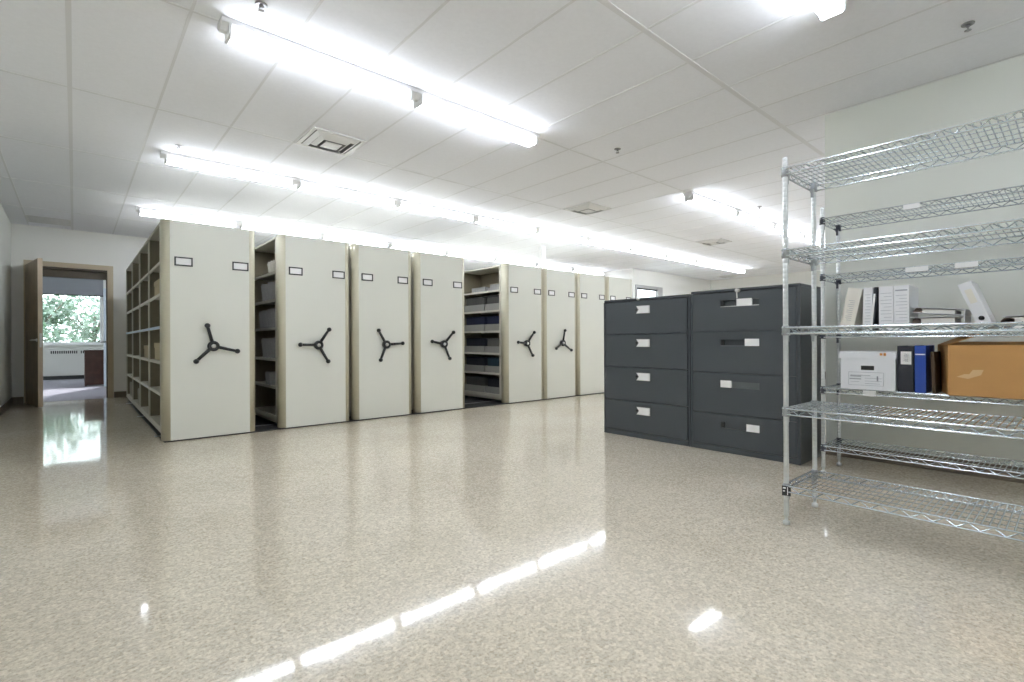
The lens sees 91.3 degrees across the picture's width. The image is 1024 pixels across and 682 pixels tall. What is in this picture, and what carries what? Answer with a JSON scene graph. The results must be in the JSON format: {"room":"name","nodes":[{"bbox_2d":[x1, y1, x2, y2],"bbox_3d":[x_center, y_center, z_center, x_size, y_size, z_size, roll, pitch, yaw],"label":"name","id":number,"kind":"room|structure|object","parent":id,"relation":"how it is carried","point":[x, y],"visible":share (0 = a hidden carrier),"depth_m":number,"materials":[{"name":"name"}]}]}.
{"room":"file storage room","nodes":[
{"label":"file storage room","id":0,"kind":"room"},
{"bbox_2d":[0,204,11,406],"bbox_3d":[-3.027,-0.408,2.277,0.120,2.890,14.250,0,0,-41],"label":"wall","id":1,"kind":"structure","parent":0,"point":[5,224],"depth_m":6.94,"materials":[{"name":"white paint"}]},
{"bbox_2d":[0,398,11,415],"bbox_3d":[-2.973,0.887,2.319,0.008,0.100,14.010,0,0,-41],"label":"baseboard","id":2,"kind":"structure","parent":1,"relation":"attached to","point":[3,408],"depth_m":6.83,"materials":[{"name":"brown rubber"}]},
{"bbox_2d":[43,280,105,347],"bbox_3d":[-11.390,-0.376,13.036,3.400,2.890,0.120,0,0,-41],"label":"wall","id":3,"kind":"structure","parent":0,"point":[104,281],"depth_m":13.20,"materials":[{"name":"white paint"}]},
{"bbox_2d":[43,276,102,296],"bbox_3d":[-11.457,-1.423,12.842,1.510,0.495,0.060,0,0,-41],"label":"roller blind","id":4,"kind":"object","parent":3,"relation":"attached to","point":[51,285],"visible":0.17,"depth_m":12.93,"materials":[{"name":"grey fabric"}]},
{"bbox_2d":[43,297,103,344],"bbox_3d":[-11.486,-0.770,12.848,1.570,1.760,0.160,0,0,-41],"label":"window","id":5,"kind":"structure","parent":3,"relation":"in","point":[100,342],"depth_m":13.13,"materials":[{"name":"white"}]},
{"bbox_2d":[11,223,147,396],"bbox_3d":[-3.367,-0.409,11.361,11.560,2.890,0.120,0,0,-41],"label":"wall","id":6,"kind":"structure","parent":0,"point":[28,242],"depth_m":8.03,"materials":[{"name":"white paint"}]},
{"bbox_2d":[25,258,46,406],"bbox_3d":[-7.063,-0.116,7.393,0.963,2.113,0.178,0,0,38],"label":"door","id":7,"kind":"structure","parent":6,"relation":"in","point":[34,339],"depth_m":7.23,"materials":[{"name":"brown wood"}]},
{"bbox_2d":[23,260,113,402],"bbox_3d":[-7.122,-0.147,8.080,1.075,2.200,0.156,0,0,-41],"label":"door frame","id":8,"kind":"structure","parent":6,"relation":"attached to","point":[109,269],"depth_m":8.33,"materials":[{"name":"beige wood"}]},
{"bbox_2d":[12,391,125,403],"bbox_3d":[-3.316,0.886,11.316,11.312,0.100,0.008,0,0,-41],"label":"baseboard","id":9,"kind":"structure","parent":6,"relation":"attached to","point":[15,400],"depth_m":7.67,"materials":[{"name":"brown rubber"}]},
{"bbox_2d":[43,266,107,397],"bbox_3d":[-7.131,-0.109,8.090,0.925,2.124,0.127,0,0,-41],"label":"lining","id":10,"kind":"object","parent":6,"relation":"attached to","point":[60,272],"visible":0.57,"depth_m":8.21,"materials":[{"name":"brown wood"}]},
{"bbox_2d":[0,375,1023,681],"bbox_3d":[0.273,0.972,9.497,16.300,0.100,20.550,0,0,-41],"label":"floor","id":11,"kind":"structure","parent":0,"point":[530,541],"depth_m":2.12,"materials":[{"name":"tile"}]},
{"bbox_2d":[43,348,103,379],"bbox_3d":[-11.297,0.574,12.859,2.100,0.790,0.243,0,0,-41],"label":"radiator cover","id":12,"kind":"object","parent":11,"relation":"on","point":[58,363],"visible":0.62,"depth_m":12.66,"materials":[{"name":"white metal"}]},
{"bbox_2d":[84,349,103,385],"bbox_3d":[-8.866,0.574,11.254,1.150,0.770,0.720,0,0,-41],"label":"office desk","id":13,"kind":"object","parent":11,"relation":"on","point":[93,359],"visible":0.44,"depth_m":10.74,"materials":[{"name":"brown wood"}]},
{"bbox_2d":[128,392,603,442],"bbox_3d":[-1.837,0.927,8.621,7.330,0.008,4.232,0,0,-41],"label":"deck","id":14,"kind":"object","parent":11,"relation":"on","point":[259,420],"visible":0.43,"depth_m":6.01,"materials":[{"name":"black"}]},
{"bbox_2d":[126,219,254,440],"bbox_3d":[-4.266,-0.096,6.403,0.800,2.046,4.286,0,0,-41],"label":"shelving unit","id":15,"kind":"object","parent":14,"relation":"on","point":[202,316],"visible":1,"depth_m":4.90,"materials":[{"name":"beige metal"}]},
{"bbox_2d":[154,343,159,359],"bbox_3d":[-3.445,0.106,5.119,0.288,0.173,0.608,0,0,-41],"label":"storage box","id":16,"kind":"object","parent":15,"relation":"on","point":[156,345],"visible":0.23,"depth_m":5.08,"materials":[{"name":"beige cardboard"}]},
{"bbox_2d":[255,234,348,427],"bbox_3d":[-3.505,-0.099,7.068,0.775,2.046,4.286,0,0,-41],"label":"shelving unit","id":17,"kind":"object","parent":14,"relation":"on","point":[310,363],"visible":0.66,"depth_m":5.53,"materials":[{"name":"beige metal"}]},
{"bbox_2d":[349,244,410,419],"bbox_3d":[-2.893,-0.102,7.603,0.775,2.046,4.286,0,0,-41],"label":"shelving unit","id":18,"kind":"object","parent":14,"relation":"on","point":[379,277],"visible":0.55,"depth_m":6.00,"materials":[{"name":"beige metal"}]},
{"bbox_2d":[411,252,464,412],"bbox_3d":[-2.272,-0.104,8.146,0.775,2.046,4.286,0,0,-41],"label":"shelving unit","id":19,"kind":"object","parent":14,"relation":"on","point":[437,281],"visible":0.44,"depth_m":6.55,"materials":[{"name":"beige metal"}]},
{"bbox_2d":[464,264,542,402],"bbox_3d":[-1.149,-0.109,9.126,0.794,2.046,4.286,0,0,-41],"label":"shelving unit","id":20,"kind":"object","parent":14,"relation":"on","point":[520,355],"visible":0.47,"depth_m":7.59,"materials":[{"name":"beige metal"}]},
{"bbox_2d":[464,297,486,311],"bbox_3d":[-0.495,-0.578,8.024,0.296,0.224,0.530,0,0,-41],"label":"tray","id":21,"kind":"object","parent":20,"relation":"on","point":[472,304],"visible":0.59,"depth_m":7.91,"materials":[{"name":"grey"}]},
{"bbox_2d":[464,317,486,330],"bbox_3d":[-0.494,-0.268,8.024,0.296,0.224,0.530,0,0,-41],"label":"tray","id":22,"kind":"object","parent":20,"relation":"on","point":[472,323],"visible":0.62,"depth_m":7.91,"materials":[{"name":"grey"}]},
{"bbox_2d":[464,338,487,352],"bbox_3d":[-0.492,0.067,8.024,0.296,0.224,0.530,0,0,-41],"label":"tray","id":23,"kind":"object","parent":20,"relation":"on","point":[472,344],"visible":0.72,"depth_m":7.91,"materials":[{"name":"grey plastic"}]},
{"bbox_2d":[464,346,484,352],"bbox_3d":[-0.492,0.129,8.024,0.296,0.100,0.530,0,0,-41],"label":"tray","id":24,"kind":"object","parent":23,"relation":"on","point":[481,349],"depth_m":7.91,"materials":[{"name":"grey"}]},
{"bbox_2d":[465,356,489,371],"bbox_3d":[-0.491,0.367,8.024,0.296,0.224,0.530,0,0,-41],"label":"tray","id":25,"kind":"object","parent":20,"relation":"on","point":[478,364],"visible":0.73,"depth_m":7.89,"materials":[{"name":"grey plastic"}]},
{"bbox_2d":[465,364,487,371],"bbox_3d":[-0.491,0.429,8.024,0.296,0.100,0.530,0,0,-41],"label":"box","id":26,"kind":"object","parent":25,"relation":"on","point":[468,367],"depth_m":7.90,"materials":[{"name":"grey"}]},
{"bbox_2d":[465,376,495,391],"bbox_3d":[-0.490,0.682,8.024,0.296,0.224,0.530,0,0,-41],"label":"tray","id":27,"kind":"object","parent":20,"relation":"on","point":[474,383],"visible":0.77,"depth_m":7.90,"materials":[{"name":"grey"}]},
{"bbox_2d":[485,316,498,330],"bbox_3d":[-0.188,-0.269,7.674,0.296,0.224,0.340,0,0,-41],"label":"tray","id":28,"kind":"object","parent":20,"relation":"on","point":[492,324],"visible":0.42,"depth_m":7.59,"materials":[{"name":"grey"}]},
{"bbox_2d":[485,357,498,372],"bbox_3d":[-0.185,0.366,7.674,0.296,0.224,0.340,0,0,-41],"label":"tray","id":29,"kind":"object","parent":20,"relation":"on","point":[493,362],"visible":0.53,"depth_m":7.59,"materials":[{"name":"grey"}]},
{"bbox_2d":[485,295,498,310],"bbox_3d":[-0.189,-0.579,7.674,0.296,0.224,0.340,0,0,-41],"label":"tray","id":30,"kind":"object","parent":20,"relation":"on","point":[492,301],"visible":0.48,"depth_m":7.59,"materials":[{"name":"grey"}]},
{"bbox_2d":[485,338,498,352],"bbox_3d":[-0.186,0.066,7.674,0.296,0.224,0.340,0,0,-41],"label":"tray","id":31,"kind":"object","parent":20,"relation":"on","point":[493,343],"visible":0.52,"depth_m":7.59,"materials":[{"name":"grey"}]},
{"bbox_2d":[486,377,498,393],"bbox_3d":[-0.184,0.681,7.674,0.296,0.224,0.340,0,0,-41],"label":"tray","id":32,"kind":"object","parent":20,"relation":"on","point":[493,383],"visible":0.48,"depth_m":7.59,"materials":[{"name":"grey"}]},
{"bbox_2d":[542,268,575,398],"bbox_3d":[-0.557,-0.112,9.644,0.775,2.046,4.286,0,0,-41],"label":"shelving unit","id":33,"kind":"object","parent":14,"relation":"on","point":[558,286],"visible":0.33,"depth_m":8.05,"materials":[{"name":"beige metal"}]},
{"bbox_2d":[575,273,604,394],"bbox_3d":[0.009,-0.114,10.190,0.775,2.046,4.208,0,0,-41],"label":"shelving unit","id":34,"kind":"object","parent":14,"relation":"on","point":[590,289],"visible":0.14,"depth_m":8.56,"materials":[{"name":"beige metal"}]},
{"bbox_2d":[605,277,631,300],"bbox_3d":[0.597,-0.117,10.703,0.775,2.046,4.208,0,0,-41],"label":"shelving unit","id":35,"kind":"object","parent":14,"relation":"on","point":[615,288],"visible":0.04,"depth_m":9.07,"materials":[{"name":"beige metal"}]},
{"bbox_2d":[604,294,690,446],"bbox_3d":[1.402,0.255,4.832,0.472,1.326,0.935,0,0,-41],"label":"file cabinet","id":36,"kind":"object","parent":11,"relation":"on","point":[647,341],"visible":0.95,"depth_m":4.64,"materials":[{"name":"grey metal"}]},
{"bbox_2d":[691,283,820,464],"bbox_3d":[1.991,0.245,4.140,0.496,1.342,0.868,0,0,-41],"label":"file cabinet","id":37,"kind":"object","parent":11,"relation":"on","point":[737,338],"visible":0.97,"depth_m":3.95,"materials":[{"name":"grey metal"}]},
{"bbox_2d":[781,109,1023,541],"bbox_3d":[2.011,-0.001,2.068,0.443,1.835,1.537,0,0,-41],"label":"wire shelving unit","id":38,"kind":"object","parent":11,"relation":"on","point":[814,404],"visible":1,"depth_m":2.33,"materials":[{"name":"silver metal"}]},
{"bbox_2d":[819,185,1023,478],"bbox_3d":[2.835,-0.005,2.915,0.372,1.835,1.757,0,0,-41],"label":"wire shelving unit","id":39,"kind":"object","parent":11,"relation":"on","point":[970,264],"visible":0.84,"depth_m":3.23,"materials":[{"name":"silver metal"}]},
{"bbox_2d":[839,288,862,330],"bbox_3d":[2.343,-0.209,3.407,0.266,0.295,0.135,0,0,-41],"label":"ring binder","id":40,"kind":"object","parent":39,"relation":"on","point":[852,314],"visible":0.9,"depth_m":3.32,"materials":[{"name":"white plastic"}]},
{"bbox_2d":[839,350,896,390],"bbox_3d":[2.423,0.192,3.351,0.347,0.248,0.308,0,0,-41],"label":"box","id":41,"kind":"object","parent":39,"relation":"on","point":[863,370],"visible":0.96,"depth_m":3.23,"materials":[{"name":"white cardboard"}]},
{"bbox_2d":[863,287,873,330],"bbox_3d":[2.406,-0.204,3.335,0.266,0.285,0.050,0,1,-41],"label":"ring binder","id":42,"kind":"object","parent":39,"relation":"on","point":[868,293],"visible":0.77,"depth_m":3.25,"materials":[{"name":"white plastic"}]},
{"bbox_2d":[870,287,878,330],"bbox_3d":[2.429,-0.204,3.309,0.266,0.286,0.046,0,0,-41],"label":"ring binder","id":43,"kind":"object","parent":39,"relation":"on","point":[875,306],"visible":0.5,"depth_m":3.22,"materials":[{"name":"grey plastic"}]},
{"bbox_2d":[879,286,893,329],"bbox_3d":[2.471,-0.204,3.261,0.266,0.285,0.076,0,0,-41],"label":"ring binder","id":44,"kind":"object","parent":39,"relation":"on","point":[886,294],"visible":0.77,"depth_m":3.17,"materials":[{"name":"white plastic"}]},
{"bbox_2d":[897,346,914,391],"bbox_3d":[2.535,0.173,3.189,0.266,0.285,0.080,0,0,-41],"label":"ring binder","id":45,"kind":"object","parent":39,"relation":"on","point":[905,354],"visible":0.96,"depth_m":3.10,"materials":[{"name":"grey plastic"}]},
{"bbox_2d":[894,285,918,329],"bbox_3d":[2.522,-0.204,3.202,0.266,0.285,0.076,0,0,-41],"label":"ring binder","id":46,"kind":"object","parent":39,"relation":"on","point":[905,296],"visible":0.77,"depth_m":3.12,"materials":[{"name":"white plastic"}]},
{"bbox_2d":[915,345,934,392],"bbox_3d":[2.583,0.171,3.134,0.266,0.288,0.054,0,0,-41],"label":"ring binder","id":47,"kind":"object","parent":39,"relation":"on","point":[923,376],"visible":0.96,"depth_m":3.05,"materials":[{"name":"blue plastic"}]},
{"bbox_2d":[930,351,941,393],"bbox_3d":[2.618,0.190,3.084,0.250,0.250,0.025,0,0,-41],"label":"ring binder","id":48,"kind":"object","parent":39,"relation":"on","point":[935,356],"visible":0.94,"depth_m":3.02,"materials":[{"name":"brown"}]},
{"bbox_2d":[913,327,971,329],"bbox_3d":[2.631,-0.083,3.068,0.250,0.042,0.250,0,0,-41],"label":"ring binder","id":49,"kind":"object","parent":39,"relation":"on","point":[930,328],"visible":0.16,"depth_m":3.00,"materials":[{"name":"white plastic"}]},
{"bbox_2d":[910,316,970,323],"bbox_3d":[2.631,-0.126,3.073,0.250,0.042,0.250,0,0,-41],"label":"ring binder","id":50,"kind":"object","parent":49,"relation":"on","point":[937,319],"visible":0.96,"depth_m":3.01,"materials":[{"name":"white plastic"}]},
{"bbox_2d":[912,307,970,315],"bbox_3d":[2.633,-0.180,3.068,0.250,0.061,0.247,0,0,-41],"label":"ring binder","id":51,"kind":"object","parent":50,"relation":"on","point":[926,310],"visible":0.99,"depth_m":3.01,"materials":[{"name":"white plastic"}]},
{"bbox_2d":[958,281,995,328],"bbox_3d":[2.745,-0.205,2.946,0.267,0.285,0.152,0,0,-41],"label":"ring binder","id":52,"kind":"object","parent":39,"relation":"on","point":[971,292],"visible":0.94,"depth_m":2.87,"materials":[{"name":"white plastic"}]},
{"bbox_2d":[938,334,1023,398],"bbox_3d":[2.867,0.137,2.829,0.331,0.354,0.755,0,0,-41],"label":"cardboard box","id":53,"kind":"object","parent":39,"relation":"on","point":[979,369],"visible":0.9,"depth_m":2.83,"materials":[{"name":"brown cardboard"}]},
{"bbox_2d":[1001,315,1023,328],"bbox_3d":[2.894,-0.102,2.766,0.250,0.078,0.268,0,0,-41],"label":"ring binder","id":54,"kind":"object","parent":39,"relation":"on","point":[1018,318],"visible":0.46,"depth_m":2.77,"materials":[{"name":"white plastic"}]},
{"bbox_2d":[0,0,1023,279],"bbox_3d":[2.781,-1.878,7.356,15.560,0.100,14.250,0,0,-41],"label":"ceiling","id":55,"kind":"structure","parent":0,"point":[122,49],"depth_m":3.87,"materials":[{"name":"tile"}]},
{"bbox_2d":[25,215,70,225],"bbox_3d":[-6.870,-1.783,7.429,0.490,0.009,0.500,0,0,-41],"label":"ceiling vent","id":56,"kind":"object","parent":55,"relation":"in","point":[37,219],"visible":1,"depth_m":7.40,"materials":[{"name":"silver metal"}]},
{"bbox_2d":[135,206,238,227],"bbox_3d":[-4.577,-1.747,7.109,1.231,0.099,0.116,0,0,-41],"label":"fluorescent light","id":57,"kind":"object","parent":55,"relation":"attached to","point":[143,211],"visible":1,"depth_m":7.04,"materials":[{"name":"white plastic"}]},
{"bbox_2d":[160,150,295,187],"bbox_3d":[-2.879,-1.754,5.165,1.231,0.099,0.116,0,0,-41],"label":"fluorescent light","id":58,"kind":"object","parent":55,"relation":"attached to","point":[171,158],"visible":1,"depth_m":5.09,"materials":[{"name":"white plastic"}]},
{"bbox_2d":[255,1,267,13],"bbox_3d":[-1.348,-1.790,2.692,0.063,0.040,0.062,0,0,-41],"label":"sprinkler head","id":59,"kind":"object","parent":55,"relation":"attached to","point":[260,4],"visible":1,"depth_m":2.69},
{"bbox_2d":[238,221,321,238],"bbox_3d":[-3.647,-1.751,7.921,1.231,0.099,0.116,0,0,-41],"label":"fluorescent light","id":60,"kind":"object","parent":55,"relation":"attached to","point":[243,224],"visible":0.98,"depth_m":7.87,"materials":[{"name":"white plastic"}]},
{"bbox_2d":[217,15,416,104],"bbox_3d":[-1.182,-1.760,3.222,1.231,0.099,0.116,0,0,-41],"label":"fluorescent light","id":61,"kind":"object","parent":55,"relation":"attached to","point":[231,28],"visible":1,"depth_m":3.12,"materials":[{"name":"white plastic"}]},
{"bbox_2d":[296,126,366,155],"bbox_3d":[-1.641,-1.787,4.541,0.470,0.043,0.460,0,0,-41],"label":"ceiling vent","id":62,"kind":"object","parent":55,"relation":"in","point":[316,137],"visible":1,"depth_m":4.49,"materials":[{"name":"silver metal"}]},
{"bbox_2d":[295,178,397,206],"bbox_3d":[-1.949,-1.758,5.978,1.231,0.099,0.116,0,0,-41],"label":"fluorescent light","id":63,"kind":"object","parent":55,"relation":"attached to","point":[302,184],"visible":0.98,"depth_m":5.91,"materials":[{"name":"white plastic"}]},
{"bbox_2d":[321,232,389,247],"bbox_3d":[-2.716,-1.755,8.733,1.231,0.099,0.116,0,0,-41],"label":"fluorescent light","id":64,"kind":"object","parent":55,"relation":"attached to","point":[327,236],"visible":0.97,"depth_m":8.69,"materials":[{"name":"white plastic"}]},
{"bbox_2d":[388,242,446,254],"bbox_3d":[-1.786,-1.759,9.546,1.231,0.099,0.116,0,0,-41],"label":"fluorescent light","id":65,"kind":"object","parent":55,"relation":"attached to","point":[395,245],"visible":0.95,"depth_m":9.49,"materials":[{"name":"white plastic"}]},
{"bbox_2d":[396,198,475,221],"bbox_3d":[-1.019,-1.762,6.790,1.231,0.099,0.116,0,0,-41],"label":"fluorescent light","id":66,"kind":"object","parent":55,"relation":"attached to","point":[401,203],"visible":0.98,"depth_m":6.73,"materials":[{"name":"white plastic"}]},
{"bbox_2d":[445,250,494,260],"bbox_3d":[-0.856,-1.763,10.358,1.231,0.099,0.116,0,0,-41],"label":"fluorescent light","id":67,"kind":"object","parent":55,"relation":"attached to","point":[449,252],"visible":0.94,"depth_m":10.31,"materials":[{"name":"white plastic"}]},
{"bbox_2d":[412,88,539,147],"bbox_3d":[-0.252,-1.764,4.035,1.231,0.099,0.116,0,0,-41],"label":"fluorescent light","id":68,"kind":"object","parent":55,"relation":"attached to","point":[422,97],"visible":0.98,"depth_m":3.95,"materials":[{"name":"white plastic"}]},
{"bbox_2d":[473,214,537,233],"bbox_3d":[-0.089,-1.766,7.603,1.231,0.099,0.116,0,0,-41],"label":"fluorescent light","id":69,"kind":"object","parent":55,"relation":"attached to","point":[480,219],"visible":0.94,"depth_m":7.54,"materials":[{"name":"white plastic"}]},
{"bbox_2d":[0,0,1023,279],"bbox_3d":[2.782,-1.827,7.356,15.320,0.004,14.010,0,0,-41],"label":"grid","id":70,"kind":"object","parent":55,"relation":"attached to","point":[68,20],"visible":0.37,"depth_m":4.05,"materials":[{"name":"white metal"}]},
{"bbox_2d":[494,256,536,266],"bbox_3d":[0.074,-1.767,11.171,1.231,0.099,0.116,0,0,-41],"label":"fluorescent light","id":71,"kind":"object","parent":55,"relation":"attached to","point":[497,259],"visible":0.96,"depth_m":11.12,"materials":[{"name":"white plastic"}]},
{"bbox_2d":[535,262,572,270],"bbox_3d":[1.004,-1.771,11.983,1.231,0.099,0.116,0,0,-41],"label":"fluorescent light","id":72,"kind":"object","parent":55,"relation":"attached to","point":[549,266],"visible":0.87,"depth_m":12.00,"materials":[{"name":"white plastic"}]},
{"bbox_2d":[535,227,587,242],"bbox_3d":[0.841,-1.770,8.415,1.231,0.099,0.116,0,0,-41],"label":"fluorescent light","id":73,"kind":"object","parent":55,"relation":"attached to","point":[540,231],"visible":0.95,"depth_m":8.36,"materials":[{"name":"white plastic"}]},
{"bbox_2d":[564,202,611,214],"bbox_3d":[1.038,-1.798,6.881,0.470,0.043,0.460,0,0,-41],"label":"ceiling vent","id":74,"kind":"object","parent":55,"relation":"in","point":[588,208],"visible":1,"depth_m":6.82,"materials":[{"name":"silver metal"}]},
{"bbox_2d":[571,267,604,274],"bbox_3d":[1.934,-1.775,12.796,1.231,0.099,0.116,0,0,-41],"label":"fluorescent light","id":75,"kind":"object","parent":55,"relation":"attached to","point":[580,270],"visible":0.94,"depth_m":12.74,"materials":[{"name":"white plastic"}]},
{"bbox_2d":[585,237,630,250],"bbox_3d":[1.771,-1.774,9.228,1.231,0.099,0.116,0,0,-41],"label":"fluorescent light","id":76,"kind":"object","parent":55,"relation":"attached to","point":[592,241],"visible":0.92,"depth_m":9.18,"materials":[{"name":"white plastic"}]},
{"bbox_2d":[627,246,665,257],"bbox_3d":[2.701,-1.778,10.040,1.231,0.099,0.116,0,0,-41],"label":"fluorescent light","id":77,"kind":"object","parent":55,"relation":"attached to","point":[633,249],"visible":0.9,"depth_m":9.99,"materials":[{"name":"white plastic"}]},
{"bbox_2d":[663,253,695,263],"bbox_3d":[3.631,-1.782,10.853,1.231,0.099,0.116,0,0,-41],"label":"fluorescent light","id":78,"kind":"object","parent":55,"relation":"attached to","point":[667,256],"visible":0.89,"depth_m":10.80,"materials":[{"name":"white plastic"}]},
{"bbox_2d":[695,259,722,268],"bbox_3d":[4.561,-1.786,11.665,1.231,0.099,0.116,0,0,-41],"label":"fluorescent light","id":79,"kind":"object","parent":55,"relation":"attached to","point":[698,262],"visible":0.92,"depth_m":11.64,"materials":[{"name":"white plastic"}]},
{"bbox_2d":[683,191,737,215],"bbox_3d":[2.614,-1.777,6.538,1.231,0.099,0.116,0,0,-41],"label":"fluorescent light","id":80,"kind":"object","parent":55,"relation":"attached to","point":[732,211],"visible":1,"depth_m":6.44,"materials":[{"name":"white plastic"}]},
{"bbox_2d":[696,238,731,244],"bbox_3d":[3.716,-1.810,9.220,0.470,0.043,0.460,0,0,-41],"label":"ceiling vent","id":81,"kind":"object","parent":55,"relation":"in","point":[716,241],"visible":1,"depth_m":9.15,"materials":[{"name":"silver metal"}]},
{"bbox_2d":[722,265,745,272],"bbox_3d":[5.491,-1.790,12.478,1.231,0.099,0.116,0,0,-41],"label":"fluorescent light","id":82,"kind":"object","parent":55,"relation":"attached to","point":[724,267],"visible":0.95,"depth_m":12.45,"materials":[{"name":"white plastic"}]},
{"bbox_2d":[731,209,773,228],"bbox_3d":[3.544,-1.781,7.351,1.231,0.099,0.116,0,0,-41],"label":"fluorescent light","id":83,"kind":"object","parent":55,"relation":"attached to","point":[768,224],"visible":0.9,"depth_m":7.30,"materials":[{"name":"white plastic"}]},
{"bbox_2d":[768,222,782,233],"bbox_3d":[4.096,-1.783,7.707,0.897,0.099,0.260,0,0,-41],"label":"fluorescent light","id":84,"kind":"object","parent":55,"relation":"attached to","point":[777,226],"depth_m":7.87,"materials":[{"name":"white plastic"}]},
{"bbox_2d":[788,227,803,239],"bbox_3d":[4.556,-1.785,8.109,1.103,0.099,0.260,0,0,-41],"label":"fluorescent light","id":85,"kind":"object","parent":55,"relation":"attached to","point":[793,232],"depth_m":8.34,"materials":[{"name":"white plastic"}]},
{"bbox_2d":[798,233,824,244],"bbox_3d":[5.404,-1.789,8.976,1.231,0.099,0.116,0,0,-41],"label":"fluorescent light","id":86,"kind":"object","parent":55,"relation":"attached to","point":[807,237],"visible":0.37,"depth_m":8.72,"materials":[{"name":"white plastic"}]},
{"bbox_2d":[806,0,846,21],"bbox_3d":[1.274,-1.770,2.288,1.231,0.099,0.116,0,0,-41],"label":"fluorescent light","id":87,"kind":"object","parent":55,"relation":"attached to","point":[826,10],"visible":1,"depth_m":2.62,"materials":[{"name":"white plastic"}]},
{"bbox_2d":[961,20,974,31],"bbox_3d":[2.625,-1.806,2.884,0.063,0.040,0.062,0,0,-41],"label":"sprinkler head","id":88,"kind":"object","parent":55,"relation":"attached to","point":[968,24],"visible":1,"depth_m":2.88},
{"bbox_2d":[539,246,544,268],"bbox_3d":[0.580,-1.476,9.627,0.090,0.688,0.090,0,0,-41],"label":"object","id":89,"kind":"structure","parent":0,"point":[541,248],"depth_m":9.59,"materials":[{"name":"white"}]},
{"bbox_2d":[592,269,628,278],"bbox_3d":[1.997,-0.431,13.915,0.120,2.890,3.090,0,0,-41],"label":"wall","id":90,"kind":"structure","parent":0,"point":[624,274],"depth_m":12.95,"materials":[{"name":"white paint"}]},
{"bbox_2d":[629,268,710,298],"bbox_3d":[4.514,-0.442,13.983,4.000,2.890,0.120,0,0,-41],"label":"wall","id":91,"kind":"structure","parent":0,"point":[671,284],"depth_m":13.71,"materials":[{"name":"white paint"}]},
{"bbox_2d":[635,284,662,297],"bbox_3d":[3.566,-0.773,13.090,1.220,1.320,0.080,0,0,-41],"label":"window","id":92,"kind":"structure","parent":91,"relation":"attached to","point":[658,290],"depth_m":13.09,"materials":[{"name":"grey metal"}]},
{"bbox_2d":[711,270,825,371],"bbox_3d":[8.078,-0.456,13.034,0.120,2.890,6.240,0,0,-41],"label":"wall","id":93,"kind":"structure","parent":0,"point":[804,277],"depth_m":14.03,"materials":[{"name":"white paint"}]},
{"bbox_2d":[825,55,1023,465],"bbox_3d":[4.156,-0.438,2.278,0.120,2.890,4.800,0,0,-41],"label":"wall","id":94,"kind":"structure","parent":0,"point":[995,89],"depth_m":3.54,"materials":[{"name":"white paint"}]},
{"bbox_2d":[826,443,1023,483],"bbox_3d":[4.074,0.858,2.281,0.008,0.100,4.680,0,0,-41],"label":"baseboard","id":95,"kind":"structure","parent":94,"relation":"attached to","point":[1009,479],"depth_m":3.53,"materials":[{"name":"brown rubber"}]},
{"bbox_3d":[-7.734,-0.391,11.025,0.540,2.890,0.080,0,0,-41],"label":"wall office partition","id":96,"kind":"structure","parent":0,"visible":0},
{"bbox_2d":[101,288,105,386],"bbox_3d":[-8.207,-0.073,10.580,0.750,2.040,0.106,0,0,-41],"label":"door","id":97,"kind":"structure","parent":96,"relation":"in","point":[104,289],"depth_m":10.39,"materials":[{"name":"grey"}]},
{"label":"outside","id":98,"kind":"structure","parent":0,"visible":0},
{"bbox_3d":[-20.839,1.556,23.863,28.000,0.100,28.630,0,0,-41],"label":"lawn","id":99,"kind":"structure","parent":98,"visible":0},
{"bbox_2d":[43,294,81,341],"bbox_3d":[-16.403,-0.340,16.724,3.135,3.664,2.975,0,0,-41],"label":"tree","id":100,"kind":"object","parent":99,"relation":"on","point":[49,307],"visible":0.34,"depth_m":17.42,"materials":[{"name":"green plant"}]},
{"bbox_2d":[43,294,99,341],"bbox_3d":[-17.161,-0.543,20.233,3.726,4.075,3.633,0,0,-41],"label":"tree","id":101,"kind":"object","parent":99,"relation":"on","point":[83,326],"visible":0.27,"depth_m":19.50,"materials":[{"name":"green plant"}]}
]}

